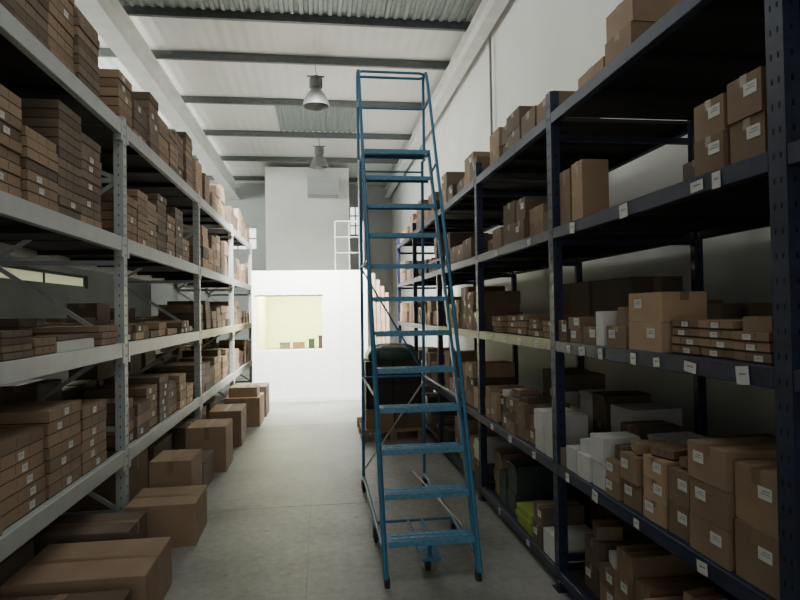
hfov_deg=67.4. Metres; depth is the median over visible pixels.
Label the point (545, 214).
cardboard box
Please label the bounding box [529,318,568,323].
carton
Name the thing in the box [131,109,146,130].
carton
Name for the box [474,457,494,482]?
cardboard box
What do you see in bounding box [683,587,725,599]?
cardboard box
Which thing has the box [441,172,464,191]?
cardboard box
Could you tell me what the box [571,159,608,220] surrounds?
cardboard box
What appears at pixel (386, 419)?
cardboard box
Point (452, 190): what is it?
cardboard box
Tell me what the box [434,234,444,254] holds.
cardboard box
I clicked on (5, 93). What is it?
carton
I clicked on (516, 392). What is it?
carton
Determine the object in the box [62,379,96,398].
cardboard box
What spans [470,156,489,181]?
cardboard box
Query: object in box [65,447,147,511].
cardboard box
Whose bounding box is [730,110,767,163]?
cardboard box
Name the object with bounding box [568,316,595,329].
cardboard box
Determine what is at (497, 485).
cardboard box
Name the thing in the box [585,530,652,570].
cardboard box
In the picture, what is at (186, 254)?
carton
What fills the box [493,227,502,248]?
cardboard box
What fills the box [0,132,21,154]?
carton
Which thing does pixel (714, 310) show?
cardboard box
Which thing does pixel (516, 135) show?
cardboard box
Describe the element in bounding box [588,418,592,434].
cardboard box
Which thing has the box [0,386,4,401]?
cardboard box
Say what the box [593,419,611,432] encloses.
cardboard box
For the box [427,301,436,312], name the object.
cardboard box
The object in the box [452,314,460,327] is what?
cardboard box
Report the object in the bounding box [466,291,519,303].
cardboard box
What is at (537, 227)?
cardboard box
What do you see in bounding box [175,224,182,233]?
carton
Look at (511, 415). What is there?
cardboard box
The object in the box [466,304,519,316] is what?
cardboard box
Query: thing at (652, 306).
cardboard box
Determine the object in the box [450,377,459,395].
cardboard box
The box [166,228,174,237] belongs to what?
carton
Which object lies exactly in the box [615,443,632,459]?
cardboard box
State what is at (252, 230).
window
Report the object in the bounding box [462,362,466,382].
cardboard box
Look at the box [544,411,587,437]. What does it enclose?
cardboard box
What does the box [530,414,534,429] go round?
cardboard box
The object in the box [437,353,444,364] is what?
cardboard box
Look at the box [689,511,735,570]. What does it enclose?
cardboard box
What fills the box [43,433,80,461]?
carton
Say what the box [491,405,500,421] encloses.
cardboard box
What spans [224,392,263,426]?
cardboard box
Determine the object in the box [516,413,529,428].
cardboard box
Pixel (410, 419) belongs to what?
cardboard box
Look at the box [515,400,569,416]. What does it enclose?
cardboard box
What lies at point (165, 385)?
carton
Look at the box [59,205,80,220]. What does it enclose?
carton
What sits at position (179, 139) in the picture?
carton
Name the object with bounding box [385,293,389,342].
wooden plank
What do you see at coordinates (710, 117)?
cardboard box
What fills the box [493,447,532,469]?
open box
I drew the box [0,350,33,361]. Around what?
carton
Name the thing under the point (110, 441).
carton
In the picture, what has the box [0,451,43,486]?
carton
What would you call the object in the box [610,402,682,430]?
cardboard box
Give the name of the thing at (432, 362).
cardboard box
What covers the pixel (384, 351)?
bundle
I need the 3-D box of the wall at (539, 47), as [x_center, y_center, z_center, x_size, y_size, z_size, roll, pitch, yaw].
[1.493,-1.270,8.800,0.200,6.100,25.000,-1,-1,-8]
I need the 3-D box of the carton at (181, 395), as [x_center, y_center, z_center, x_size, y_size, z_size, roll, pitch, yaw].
[-2.582,1.024,6.425,0.511,0.088,0.290,-1,-1,-7]
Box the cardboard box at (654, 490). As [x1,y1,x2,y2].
[643,475,668,506]
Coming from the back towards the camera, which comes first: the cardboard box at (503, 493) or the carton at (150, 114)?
the carton at (150, 114)
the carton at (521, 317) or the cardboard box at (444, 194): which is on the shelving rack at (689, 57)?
the cardboard box at (444, 194)
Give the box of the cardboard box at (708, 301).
[707,300,723,303]
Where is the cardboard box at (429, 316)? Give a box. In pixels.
[426,312,432,324]
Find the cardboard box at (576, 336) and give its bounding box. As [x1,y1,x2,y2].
[570,329,582,342]
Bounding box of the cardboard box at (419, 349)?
[418,348,421,360]
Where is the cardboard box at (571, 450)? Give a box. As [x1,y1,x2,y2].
[566,444,579,473]
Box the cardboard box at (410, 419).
[394,412,421,427]
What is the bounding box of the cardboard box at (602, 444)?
[590,431,639,464]
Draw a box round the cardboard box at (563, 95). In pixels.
[537,90,586,123]
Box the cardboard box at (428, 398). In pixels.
[425,394,450,402]
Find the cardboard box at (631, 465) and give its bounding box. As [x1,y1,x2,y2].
[620,451,643,485]
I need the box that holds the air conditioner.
[307,177,338,197]
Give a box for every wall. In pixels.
[0,256,150,381]
[151,183,393,351]
[251,274,367,398]
[265,167,348,270]
[392,0,775,437]
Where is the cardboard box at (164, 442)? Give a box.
[148,433,171,487]
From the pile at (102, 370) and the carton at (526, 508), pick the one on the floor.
the pile at (102, 370)
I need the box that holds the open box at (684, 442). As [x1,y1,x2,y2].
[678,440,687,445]
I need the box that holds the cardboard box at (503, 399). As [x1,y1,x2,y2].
[501,394,542,411]
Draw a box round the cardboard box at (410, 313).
[409,312,412,322]
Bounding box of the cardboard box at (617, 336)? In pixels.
[607,326,628,348]
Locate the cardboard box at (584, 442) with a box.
[580,437,589,453]
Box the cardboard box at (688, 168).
[683,160,694,180]
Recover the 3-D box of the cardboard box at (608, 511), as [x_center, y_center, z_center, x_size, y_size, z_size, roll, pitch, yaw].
[1.524,1.278,3.799,0.312,0.196,0.280,-1,-1,-8]
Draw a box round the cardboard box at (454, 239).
[447,233,488,249]
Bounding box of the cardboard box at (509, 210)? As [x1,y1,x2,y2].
[503,200,517,226]
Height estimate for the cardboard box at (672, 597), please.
0.123 m
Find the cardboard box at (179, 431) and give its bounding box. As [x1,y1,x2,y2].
[166,417,196,449]
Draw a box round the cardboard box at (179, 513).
[124,485,206,546]
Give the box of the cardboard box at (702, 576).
[696,570,712,585]
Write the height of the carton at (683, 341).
0.034 m
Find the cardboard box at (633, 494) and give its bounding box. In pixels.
[623,479,643,513]
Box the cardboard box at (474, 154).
[464,151,489,174]
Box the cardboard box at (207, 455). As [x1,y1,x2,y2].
[202,450,213,486]
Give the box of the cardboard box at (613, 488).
[605,476,623,500]
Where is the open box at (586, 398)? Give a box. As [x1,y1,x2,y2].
[579,388,634,418]
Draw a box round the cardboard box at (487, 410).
[485,406,490,417]
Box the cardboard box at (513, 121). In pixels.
[506,106,532,136]
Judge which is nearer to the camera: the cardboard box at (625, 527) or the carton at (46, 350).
the carton at (46, 350)
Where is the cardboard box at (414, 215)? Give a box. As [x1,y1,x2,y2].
[410,213,416,226]
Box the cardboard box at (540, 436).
[535,429,545,453]
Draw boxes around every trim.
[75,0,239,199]
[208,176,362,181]
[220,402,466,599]
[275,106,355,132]
[357,160,359,229]
[384,0,508,197]
[489,37,492,135]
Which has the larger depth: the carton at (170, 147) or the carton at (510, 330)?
the carton at (170, 147)
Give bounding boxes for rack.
[0,4,252,561]
[396,0,799,599]
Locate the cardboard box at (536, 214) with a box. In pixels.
[529,203,547,224]
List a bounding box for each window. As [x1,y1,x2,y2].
[0,266,84,287]
[233,227,256,249]
[255,295,323,350]
[349,206,358,235]
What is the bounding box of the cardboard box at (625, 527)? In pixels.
[610,514,655,542]
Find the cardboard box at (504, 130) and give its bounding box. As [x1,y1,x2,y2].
[501,125,506,145]
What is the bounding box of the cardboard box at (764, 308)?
[748,302,772,315]
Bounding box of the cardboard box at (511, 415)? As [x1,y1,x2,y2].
[507,408,515,422]
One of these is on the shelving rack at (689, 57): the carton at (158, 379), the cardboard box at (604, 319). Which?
the cardboard box at (604, 319)
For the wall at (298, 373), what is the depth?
11.15 m
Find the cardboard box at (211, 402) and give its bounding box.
[203,395,219,418]
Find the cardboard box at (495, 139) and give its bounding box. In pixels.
[489,127,502,153]
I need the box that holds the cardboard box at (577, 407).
[570,404,580,411]
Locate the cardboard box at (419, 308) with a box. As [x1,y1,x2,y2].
[418,307,421,314]
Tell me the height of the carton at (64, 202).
0.054 m
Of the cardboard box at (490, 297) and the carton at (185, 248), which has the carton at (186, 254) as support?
the carton at (185, 248)
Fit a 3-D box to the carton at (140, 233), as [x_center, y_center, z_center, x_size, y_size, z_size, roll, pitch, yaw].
[-2.409,-0.552,5.059,0.461,0.064,0.300,-1,-1,-8]
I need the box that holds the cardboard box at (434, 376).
[431,372,437,382]
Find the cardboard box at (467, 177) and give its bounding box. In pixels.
[464,171,469,186]
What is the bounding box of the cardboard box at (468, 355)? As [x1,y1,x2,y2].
[445,350,476,365]
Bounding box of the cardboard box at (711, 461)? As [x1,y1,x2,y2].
[687,436,775,491]
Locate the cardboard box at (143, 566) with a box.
[0,537,171,599]
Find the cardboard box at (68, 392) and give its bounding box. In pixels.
[61,386,80,399]
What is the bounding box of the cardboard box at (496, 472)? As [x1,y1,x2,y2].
[494,467,498,483]
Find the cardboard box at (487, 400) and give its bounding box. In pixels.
[485,396,490,407]
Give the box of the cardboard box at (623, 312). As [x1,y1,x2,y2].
[618,307,628,325]
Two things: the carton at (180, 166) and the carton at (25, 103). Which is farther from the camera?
the carton at (180, 166)
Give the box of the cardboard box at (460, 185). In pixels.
[457,178,463,192]
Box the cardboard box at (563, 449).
[560,447,566,466]
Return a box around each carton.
[0,0,14,16]
[0,84,20,108]
[0,96,21,120]
[0,108,21,132]
[0,121,20,142]
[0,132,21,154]
[0,145,19,165]
[0,157,20,177]
[0,170,20,188]
[0,182,21,197]
[0,330,31,338]
[0,337,30,346]
[0,344,31,353]
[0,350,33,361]
[0,400,80,425]
[0,411,79,436]
[0,426,44,457]
[0,439,43,472]
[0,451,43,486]
[0,464,44,501]
[0,476,45,516]
[0,489,45,529]
[0,519,2,535]
[4,0,14,9]
[14,0,47,33]
[14,2,47,43]
[15,13,48,49]
[20,147,57,173]
[20,158,56,182]
[20,169,57,192]
[20,180,57,202]
[21,98,80,124]
[21,108,80,134]
[21,118,80,142]
[21,125,55,152]
[21,136,57,162]
[22,191,58,211]
[25,0,47,23]
[29,127,80,151]
[30,337,55,347]
[31,334,87,341]
[31,345,55,356]
[33,325,115,333]
[35,331,117,339]
[37,0,48,11]
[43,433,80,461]
[43,444,81,474]
[44,422,80,448]
[44,456,80,486]
[45,137,81,160]
[45,467,80,499]
[47,24,72,58]
[48,0,73,38]
[48,12,72,48]
[48,35,73,69]
[49,47,74,74]
[50,0,73,27]
[56,147,81,169]
[57,157,80,177]
[57,167,80,186]
[57,176,80,195]
[57,186,79,203]
[57,195,81,213]
[59,0,73,16]
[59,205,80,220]
[68,0,74,7]
[70,397,132,413]
[73,8,97,38]
[73,17,99,49]
[73,36,97,64]
[73,45,98,75]
[73,54,98,83]
[74,26,97,57]
[74,64,99,92]
[75,73,98,97]
[80,178,100,195]
[80,187,100,204]
[80,196,100,213]
[80,399,105,419]
[80,409,106,430]
[80,420,105,442]
[80,430,105,452]
[80,450,106,475]
[81,132,100,153]
[81,141,99,161]
[81,149,101,170]
[81,160,100,179]
[81,169,101,188]
[81,206,100,221]
[81,215,101,228]
[81,440,105,464]
[84,384,156,398]
[92,392,156,402]
[93,324,142,332]
[94,338,115,345]
[98,325,132,332]
[99,69,131,92]
[99,78,130,100]
[99,87,131,109]
[99,96,131,118]
[100,192,136,209]
[100,202,136,217]
[100,211,136,225]
[101,220,136,234]
[103,229,136,241]
[104,374,168,384]
[105,322,165,329]
[105,429,134,447]
[106,408,134,425]
[106,419,133,436]
[107,106,131,127]
[107,189,147,202]
[128,333,132,340]
[131,91,158,110]
[131,99,146,121]
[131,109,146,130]
[131,197,147,209]
[132,118,146,139]
[132,128,145,142]
[132,332,143,340]
[133,398,149,415]
[134,409,149,427]
[134,420,149,438]
[135,100,157,117]
[136,220,147,232]
[136,373,185,383]
[137,205,147,217]
[137,213,147,224]
[137,228,147,239]
[137,236,147,245]
[139,320,188,325]
[142,108,158,126]
[143,326,147,331]
[143,332,148,338]
[144,193,166,204]
[146,134,158,149]
[146,142,159,156]
[147,117,158,133]
[147,125,158,141]
[148,200,165,211]
[148,201,155,211]
[148,207,156,218]
[148,214,156,224]
[148,221,155,230]
[148,228,156,238]
[148,235,156,244]
[148,242,156,249]
[148,329,164,335]
[148,331,158,337]
[149,407,156,419]
[150,400,156,410]
[150,415,157,427]
[156,206,165,217]
[156,220,165,229]
[156,226,166,236]
[156,239,165,248]
[157,213,165,223]
[157,232,165,242]
[157,245,166,252]
[157,381,168,392]
[157,388,168,399]
[157,395,168,407]
[157,402,168,414]
[157,409,168,422]
[158,115,167,132]
[158,134,167,150]
[159,124,168,142]
[159,142,168,159]
[160,152,168,165]
[165,328,172,335]
[166,207,182,216]
[166,213,182,221]
[166,214,174,224]
[166,221,174,231]
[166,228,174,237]
[166,235,174,244]
[166,242,174,250]
[166,322,186,327]
[167,249,174,255]
[168,130,176,144]
[168,143,177,156]
[168,150,177,163]
[168,380,175,390]
[168,388,176,398]
[169,137,176,149]
[169,156,177,169]
[169,163,177,173]
[169,395,176,406]
[169,403,176,414]
[171,131,182,146]
[174,218,182,227]
[174,230,182,238]
[174,247,182,254]
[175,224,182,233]
[175,236,182,243]
[175,241,182,249]
[175,253,182,259]
[176,381,185,392]
[177,141,182,152]
[177,147,182,158]
[177,328,185,333]
[177,389,186,400]
[177,398,185,409]
[178,160,183,171]
[178,168,182,177]
[183,143,191,156]
[183,149,191,161]
[183,155,191,166]
[183,161,192,172]
[183,167,191,177]
[183,173,192,184]
[183,179,192,188]
[183,239,188,246]
[183,245,188,251]
[183,250,188,257]
[186,382,192,391]
[186,389,192,398]
[186,395,192,404]
[494,322,507,327]
[495,327,507,332]
[496,316,507,321]
[499,386,513,392]
[503,389,511,396]
[507,327,516,333]
[508,315,518,321]
[508,321,517,327]
[512,387,538,397]
[515,509,532,529]
[517,321,529,328]
[517,328,529,335]
[517,501,533,522]
[517,517,532,536]
[518,314,569,321]
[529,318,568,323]
[531,322,543,329]
[533,330,543,337]
[537,404,551,407]
[543,321,549,326]
[543,327,549,332]
[543,332,549,338]
[592,519,622,541]
[609,550,616,568]
[631,439,668,455]
[651,443,687,460]
[671,336,700,346]
[671,345,702,355]
[672,318,742,328]
[672,328,700,337]
[679,456,687,469]
[698,319,742,330]
[699,329,732,340]
[699,338,734,350]
[701,348,735,360]
[732,331,772,343]
[733,341,773,353]
[734,351,773,365]
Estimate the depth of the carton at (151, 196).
5.60 m
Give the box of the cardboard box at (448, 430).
[443,425,454,441]
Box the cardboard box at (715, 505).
[689,476,737,531]
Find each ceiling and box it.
[93,0,481,184]
[251,270,366,274]
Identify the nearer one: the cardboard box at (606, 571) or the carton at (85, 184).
the cardboard box at (606, 571)
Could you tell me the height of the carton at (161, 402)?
0.070 m
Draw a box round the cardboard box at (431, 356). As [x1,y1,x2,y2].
[426,352,444,365]
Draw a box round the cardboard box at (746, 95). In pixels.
[727,66,766,124]
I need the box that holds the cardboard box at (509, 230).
[503,222,514,245]
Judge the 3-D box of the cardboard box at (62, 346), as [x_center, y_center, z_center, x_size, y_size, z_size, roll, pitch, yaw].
[-2.109,0.277,3.679,0.240,0.060,0.582,-1,-1,-8]
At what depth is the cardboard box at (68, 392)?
5.11 m
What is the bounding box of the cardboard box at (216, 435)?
[187,418,232,472]
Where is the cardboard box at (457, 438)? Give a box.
[455,433,459,453]
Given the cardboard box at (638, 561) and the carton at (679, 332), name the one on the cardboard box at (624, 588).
the cardboard box at (638, 561)
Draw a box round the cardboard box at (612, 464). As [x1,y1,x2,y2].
[606,458,622,482]
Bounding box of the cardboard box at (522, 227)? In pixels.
[515,218,529,241]
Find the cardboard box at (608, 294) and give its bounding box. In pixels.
[592,276,682,315]
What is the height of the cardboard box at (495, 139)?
0.148 m
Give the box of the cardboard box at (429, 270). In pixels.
[428,258,434,272]
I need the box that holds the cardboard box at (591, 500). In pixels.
[589,497,609,515]
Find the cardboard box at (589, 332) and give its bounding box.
[583,326,595,344]
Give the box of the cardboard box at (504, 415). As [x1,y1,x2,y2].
[502,413,506,428]
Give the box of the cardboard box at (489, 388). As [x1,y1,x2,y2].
[486,384,525,397]
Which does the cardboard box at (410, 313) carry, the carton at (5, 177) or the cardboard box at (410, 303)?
the cardboard box at (410, 303)
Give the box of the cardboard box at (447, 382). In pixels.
[445,378,449,389]
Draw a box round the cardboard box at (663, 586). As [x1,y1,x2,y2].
[635,575,714,599]
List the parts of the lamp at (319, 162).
lamp shade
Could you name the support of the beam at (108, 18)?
attached to the wall at (251, 204)
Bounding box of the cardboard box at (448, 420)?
[436,417,454,435]
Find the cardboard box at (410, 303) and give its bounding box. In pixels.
[409,301,426,311]
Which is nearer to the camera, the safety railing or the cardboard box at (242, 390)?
the cardboard box at (242, 390)
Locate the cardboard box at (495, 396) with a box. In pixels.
[491,392,502,407]
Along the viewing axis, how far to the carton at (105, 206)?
4.56 m
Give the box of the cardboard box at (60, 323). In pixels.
[44,322,62,326]
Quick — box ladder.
[356,69,482,588]
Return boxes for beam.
[74,5,470,31]
[98,48,449,69]
[168,129,411,139]
[181,96,427,108]
[192,155,398,163]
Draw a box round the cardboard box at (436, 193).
[428,192,438,203]
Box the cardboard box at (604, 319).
[596,311,617,345]
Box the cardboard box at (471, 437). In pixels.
[469,434,501,455]
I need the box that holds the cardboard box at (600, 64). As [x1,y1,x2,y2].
[578,56,604,88]
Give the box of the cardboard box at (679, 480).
[668,466,689,509]
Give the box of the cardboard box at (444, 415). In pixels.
[435,415,454,429]
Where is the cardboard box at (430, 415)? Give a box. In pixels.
[427,409,462,428]
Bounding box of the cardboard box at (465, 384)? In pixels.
[459,380,466,398]
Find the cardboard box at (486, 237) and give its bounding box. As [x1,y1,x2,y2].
[483,234,492,252]
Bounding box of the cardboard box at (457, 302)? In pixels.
[454,300,460,313]
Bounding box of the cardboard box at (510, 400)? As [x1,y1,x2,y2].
[506,395,551,410]
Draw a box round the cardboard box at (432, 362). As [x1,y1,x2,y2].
[431,361,436,373]
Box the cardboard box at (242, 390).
[229,384,259,397]
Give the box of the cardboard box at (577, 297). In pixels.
[563,281,592,316]
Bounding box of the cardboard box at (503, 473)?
[499,468,508,490]
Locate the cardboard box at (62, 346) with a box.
[56,338,93,352]
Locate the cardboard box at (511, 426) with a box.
[506,419,517,434]
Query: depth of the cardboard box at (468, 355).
6.58 m
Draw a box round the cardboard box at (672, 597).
[644,596,682,599]
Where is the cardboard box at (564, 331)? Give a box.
[558,320,570,341]
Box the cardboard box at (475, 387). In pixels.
[473,384,517,408]
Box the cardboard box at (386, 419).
[365,407,393,428]
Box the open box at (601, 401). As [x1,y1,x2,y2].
[591,390,651,423]
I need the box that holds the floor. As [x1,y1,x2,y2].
[163,368,584,599]
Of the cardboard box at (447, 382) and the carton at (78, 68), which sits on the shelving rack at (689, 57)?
the cardboard box at (447, 382)
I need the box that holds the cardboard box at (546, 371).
[543,367,588,393]
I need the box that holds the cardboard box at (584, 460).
[577,451,592,481]
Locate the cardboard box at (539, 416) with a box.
[534,407,575,432]
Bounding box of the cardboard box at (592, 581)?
[585,559,599,596]
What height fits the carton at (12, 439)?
0.068 m
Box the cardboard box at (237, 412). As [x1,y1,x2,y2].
[209,403,246,446]
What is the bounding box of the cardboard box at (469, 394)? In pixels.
[465,389,473,406]
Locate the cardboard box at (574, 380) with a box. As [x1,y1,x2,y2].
[565,371,605,391]
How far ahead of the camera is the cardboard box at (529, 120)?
4.02 m
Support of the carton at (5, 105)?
on the carton at (5, 117)
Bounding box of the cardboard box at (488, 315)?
[472,312,522,330]
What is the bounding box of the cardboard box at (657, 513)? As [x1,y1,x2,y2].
[643,496,668,528]
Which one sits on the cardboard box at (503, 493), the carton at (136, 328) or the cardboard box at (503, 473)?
the cardboard box at (503, 473)
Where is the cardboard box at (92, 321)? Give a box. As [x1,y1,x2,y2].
[46,318,95,325]
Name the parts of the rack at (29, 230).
upright frame, upright frame, upright frame, upright frame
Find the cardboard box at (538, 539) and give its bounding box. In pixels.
[533,521,543,549]
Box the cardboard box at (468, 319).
[466,317,471,328]
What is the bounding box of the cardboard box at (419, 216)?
[418,213,420,226]
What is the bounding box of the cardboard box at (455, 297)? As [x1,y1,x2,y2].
[442,296,460,310]
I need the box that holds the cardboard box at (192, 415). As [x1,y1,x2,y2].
[185,405,205,418]
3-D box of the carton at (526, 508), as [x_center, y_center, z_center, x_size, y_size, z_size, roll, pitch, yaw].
[0.970,1.476,4.190,0.221,0.044,0.300,-1,-1,-8]
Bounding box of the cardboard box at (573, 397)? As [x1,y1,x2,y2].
[550,387,580,403]
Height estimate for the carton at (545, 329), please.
0.036 m
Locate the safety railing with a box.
[334,221,363,269]
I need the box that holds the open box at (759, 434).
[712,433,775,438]
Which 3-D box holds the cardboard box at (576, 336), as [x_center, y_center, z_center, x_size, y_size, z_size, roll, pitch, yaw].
[1.087,0.195,3.287,0.264,0.070,0.150,-1,-1,-7]
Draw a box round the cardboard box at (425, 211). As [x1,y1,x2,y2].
[424,210,427,221]
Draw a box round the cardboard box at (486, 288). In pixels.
[461,286,504,300]
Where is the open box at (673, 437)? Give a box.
[647,431,709,443]
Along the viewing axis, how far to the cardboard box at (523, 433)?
4.16 m
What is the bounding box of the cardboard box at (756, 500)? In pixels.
[734,459,778,536]
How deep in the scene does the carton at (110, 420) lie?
4.53 m
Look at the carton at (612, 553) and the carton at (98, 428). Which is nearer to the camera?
the carton at (612, 553)
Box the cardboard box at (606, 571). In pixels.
[599,561,614,594]
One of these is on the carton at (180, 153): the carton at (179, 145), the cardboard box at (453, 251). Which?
the carton at (179, 145)
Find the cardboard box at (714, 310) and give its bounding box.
[707,303,747,318]
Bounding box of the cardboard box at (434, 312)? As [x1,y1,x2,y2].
[433,311,436,324]
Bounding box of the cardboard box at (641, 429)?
[621,420,681,439]
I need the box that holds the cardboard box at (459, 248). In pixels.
[457,244,462,261]
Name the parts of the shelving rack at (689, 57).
upright frame, upright frame, upright frame, upright frame, upright frame, upright frame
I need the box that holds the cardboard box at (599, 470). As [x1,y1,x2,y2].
[592,459,605,490]
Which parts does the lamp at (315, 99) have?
lamp shade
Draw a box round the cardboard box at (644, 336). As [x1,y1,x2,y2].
[629,321,672,352]
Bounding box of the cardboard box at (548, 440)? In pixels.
[545,434,588,458]
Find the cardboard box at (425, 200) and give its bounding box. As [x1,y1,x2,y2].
[418,199,427,214]
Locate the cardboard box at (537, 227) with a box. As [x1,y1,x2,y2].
[530,220,542,235]
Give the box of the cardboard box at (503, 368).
[465,360,514,377]
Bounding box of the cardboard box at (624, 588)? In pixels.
[614,569,634,599]
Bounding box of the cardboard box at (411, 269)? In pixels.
[411,269,418,278]
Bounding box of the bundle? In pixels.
[365,343,417,360]
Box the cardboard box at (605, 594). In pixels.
[600,582,614,599]
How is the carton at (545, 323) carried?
on the carton at (545, 329)
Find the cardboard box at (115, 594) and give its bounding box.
[0,589,130,599]
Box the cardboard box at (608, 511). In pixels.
[607,509,632,526]
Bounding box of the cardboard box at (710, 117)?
[694,93,730,141]
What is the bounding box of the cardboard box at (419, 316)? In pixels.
[418,315,421,323]
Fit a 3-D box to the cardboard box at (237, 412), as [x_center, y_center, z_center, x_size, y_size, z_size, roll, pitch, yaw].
[-2.201,1.599,7.697,0.390,0.440,0.602,-1,-1,-8]
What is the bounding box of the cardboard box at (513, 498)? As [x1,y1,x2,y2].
[507,487,553,515]
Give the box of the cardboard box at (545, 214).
[543,207,609,230]
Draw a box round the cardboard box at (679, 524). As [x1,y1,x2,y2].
[668,499,689,542]
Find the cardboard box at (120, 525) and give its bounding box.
[29,511,146,556]
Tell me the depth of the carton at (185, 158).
6.84 m
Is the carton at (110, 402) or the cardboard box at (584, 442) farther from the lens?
the carton at (110, 402)
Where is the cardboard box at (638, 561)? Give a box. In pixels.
[617,543,695,582]
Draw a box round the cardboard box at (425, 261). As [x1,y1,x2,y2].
[424,259,428,273]
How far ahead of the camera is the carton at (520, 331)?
4.28 m
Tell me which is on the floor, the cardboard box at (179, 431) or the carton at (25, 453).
the cardboard box at (179, 431)
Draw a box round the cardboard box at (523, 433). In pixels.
[517,425,529,440]
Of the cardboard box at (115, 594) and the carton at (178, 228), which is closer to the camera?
the cardboard box at (115, 594)
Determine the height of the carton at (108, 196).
0.070 m
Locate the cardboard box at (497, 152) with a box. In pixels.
[490,145,502,164]
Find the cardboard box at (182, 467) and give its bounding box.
[149,449,201,487]
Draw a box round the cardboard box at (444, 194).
[442,188,447,204]
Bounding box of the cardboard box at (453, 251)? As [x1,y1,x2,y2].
[450,245,458,264]
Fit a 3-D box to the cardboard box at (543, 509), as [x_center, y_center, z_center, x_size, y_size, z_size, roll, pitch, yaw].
[1.031,1.387,3.902,0.284,0.130,0.160,-1,-1,-7]
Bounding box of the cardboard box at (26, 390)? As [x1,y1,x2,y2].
[2,379,61,401]
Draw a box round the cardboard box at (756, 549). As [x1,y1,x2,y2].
[735,518,779,599]
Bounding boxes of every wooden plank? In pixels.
[371,273,376,343]
[376,280,380,343]
[380,286,384,342]
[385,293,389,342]
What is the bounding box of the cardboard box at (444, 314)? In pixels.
[443,311,446,325]
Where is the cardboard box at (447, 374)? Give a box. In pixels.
[444,364,458,379]
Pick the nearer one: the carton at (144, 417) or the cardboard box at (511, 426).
the cardboard box at (511, 426)
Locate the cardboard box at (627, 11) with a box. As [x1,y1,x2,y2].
[606,0,680,42]
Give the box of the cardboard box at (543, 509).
[534,499,584,528]
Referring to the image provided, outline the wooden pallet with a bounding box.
[357,416,422,441]
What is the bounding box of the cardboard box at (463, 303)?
[461,301,466,314]
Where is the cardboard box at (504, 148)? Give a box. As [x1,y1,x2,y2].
[502,143,506,153]
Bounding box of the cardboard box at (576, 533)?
[543,524,592,562]
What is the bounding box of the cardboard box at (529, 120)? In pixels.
[521,105,536,136]
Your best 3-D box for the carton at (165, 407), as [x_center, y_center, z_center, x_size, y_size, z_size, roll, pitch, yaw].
[-2.490,1.038,5.692,0.493,0.070,0.340,-1,-1,-8]
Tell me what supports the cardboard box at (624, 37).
on the shelving rack at (689, 57)
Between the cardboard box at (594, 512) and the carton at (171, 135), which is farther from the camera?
the carton at (171, 135)
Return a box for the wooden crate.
[364,358,421,408]
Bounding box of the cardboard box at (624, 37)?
[605,21,655,65]
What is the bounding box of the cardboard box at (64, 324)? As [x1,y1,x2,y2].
[63,323,78,325]
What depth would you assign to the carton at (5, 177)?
2.93 m
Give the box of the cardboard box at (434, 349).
[425,347,454,362]
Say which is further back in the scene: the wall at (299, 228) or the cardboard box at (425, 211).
the wall at (299, 228)
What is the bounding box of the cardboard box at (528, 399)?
[519,395,547,403]
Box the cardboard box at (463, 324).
[460,315,466,328]
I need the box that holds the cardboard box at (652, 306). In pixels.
[629,291,706,321]
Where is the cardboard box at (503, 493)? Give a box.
[499,484,507,506]
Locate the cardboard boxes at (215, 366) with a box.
[0,131,250,395]
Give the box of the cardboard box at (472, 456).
[471,453,474,471]
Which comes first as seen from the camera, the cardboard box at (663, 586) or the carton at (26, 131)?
the cardboard box at (663, 586)
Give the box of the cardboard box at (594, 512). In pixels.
[589,502,609,524]
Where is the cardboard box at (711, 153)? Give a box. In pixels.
[694,130,730,176]
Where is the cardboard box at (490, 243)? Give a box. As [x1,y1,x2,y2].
[488,239,492,250]
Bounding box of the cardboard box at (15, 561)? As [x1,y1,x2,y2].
[0,539,33,586]
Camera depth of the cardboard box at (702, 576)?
2.96 m
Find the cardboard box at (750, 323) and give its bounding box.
[743,316,772,331]
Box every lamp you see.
[303,64,329,110]
[310,138,328,169]
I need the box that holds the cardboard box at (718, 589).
[713,582,738,599]
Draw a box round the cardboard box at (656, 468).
[643,454,679,484]
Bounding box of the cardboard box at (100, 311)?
[67,303,109,319]
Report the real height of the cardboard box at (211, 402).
0.380 m
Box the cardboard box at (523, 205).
[516,196,547,221]
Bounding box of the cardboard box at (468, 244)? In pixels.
[463,237,474,259]
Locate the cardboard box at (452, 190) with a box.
[447,184,456,200]
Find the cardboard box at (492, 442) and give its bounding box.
[474,437,515,462]
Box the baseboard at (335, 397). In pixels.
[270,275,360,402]
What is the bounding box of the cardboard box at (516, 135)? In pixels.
[507,125,521,149]
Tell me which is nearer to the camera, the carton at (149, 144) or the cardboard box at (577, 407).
the cardboard box at (577, 407)
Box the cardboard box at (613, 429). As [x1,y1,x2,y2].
[611,426,620,431]
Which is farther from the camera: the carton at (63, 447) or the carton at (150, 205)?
the carton at (150, 205)
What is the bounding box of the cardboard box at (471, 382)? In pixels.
[467,376,516,391]
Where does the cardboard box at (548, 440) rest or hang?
on the shelving rack at (689, 57)
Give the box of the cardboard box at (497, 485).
[495,481,499,495]
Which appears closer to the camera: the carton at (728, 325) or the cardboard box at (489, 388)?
the carton at (728, 325)
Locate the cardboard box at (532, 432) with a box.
[530,428,535,444]
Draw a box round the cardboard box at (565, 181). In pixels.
[559,168,571,224]
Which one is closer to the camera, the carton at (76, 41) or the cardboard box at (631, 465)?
the cardboard box at (631, 465)
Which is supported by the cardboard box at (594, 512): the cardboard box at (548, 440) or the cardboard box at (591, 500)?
the cardboard box at (591, 500)
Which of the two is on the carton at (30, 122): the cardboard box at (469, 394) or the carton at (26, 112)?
the carton at (26, 112)
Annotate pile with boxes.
[69,308,269,416]
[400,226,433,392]
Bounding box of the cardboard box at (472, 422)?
[455,415,496,435]

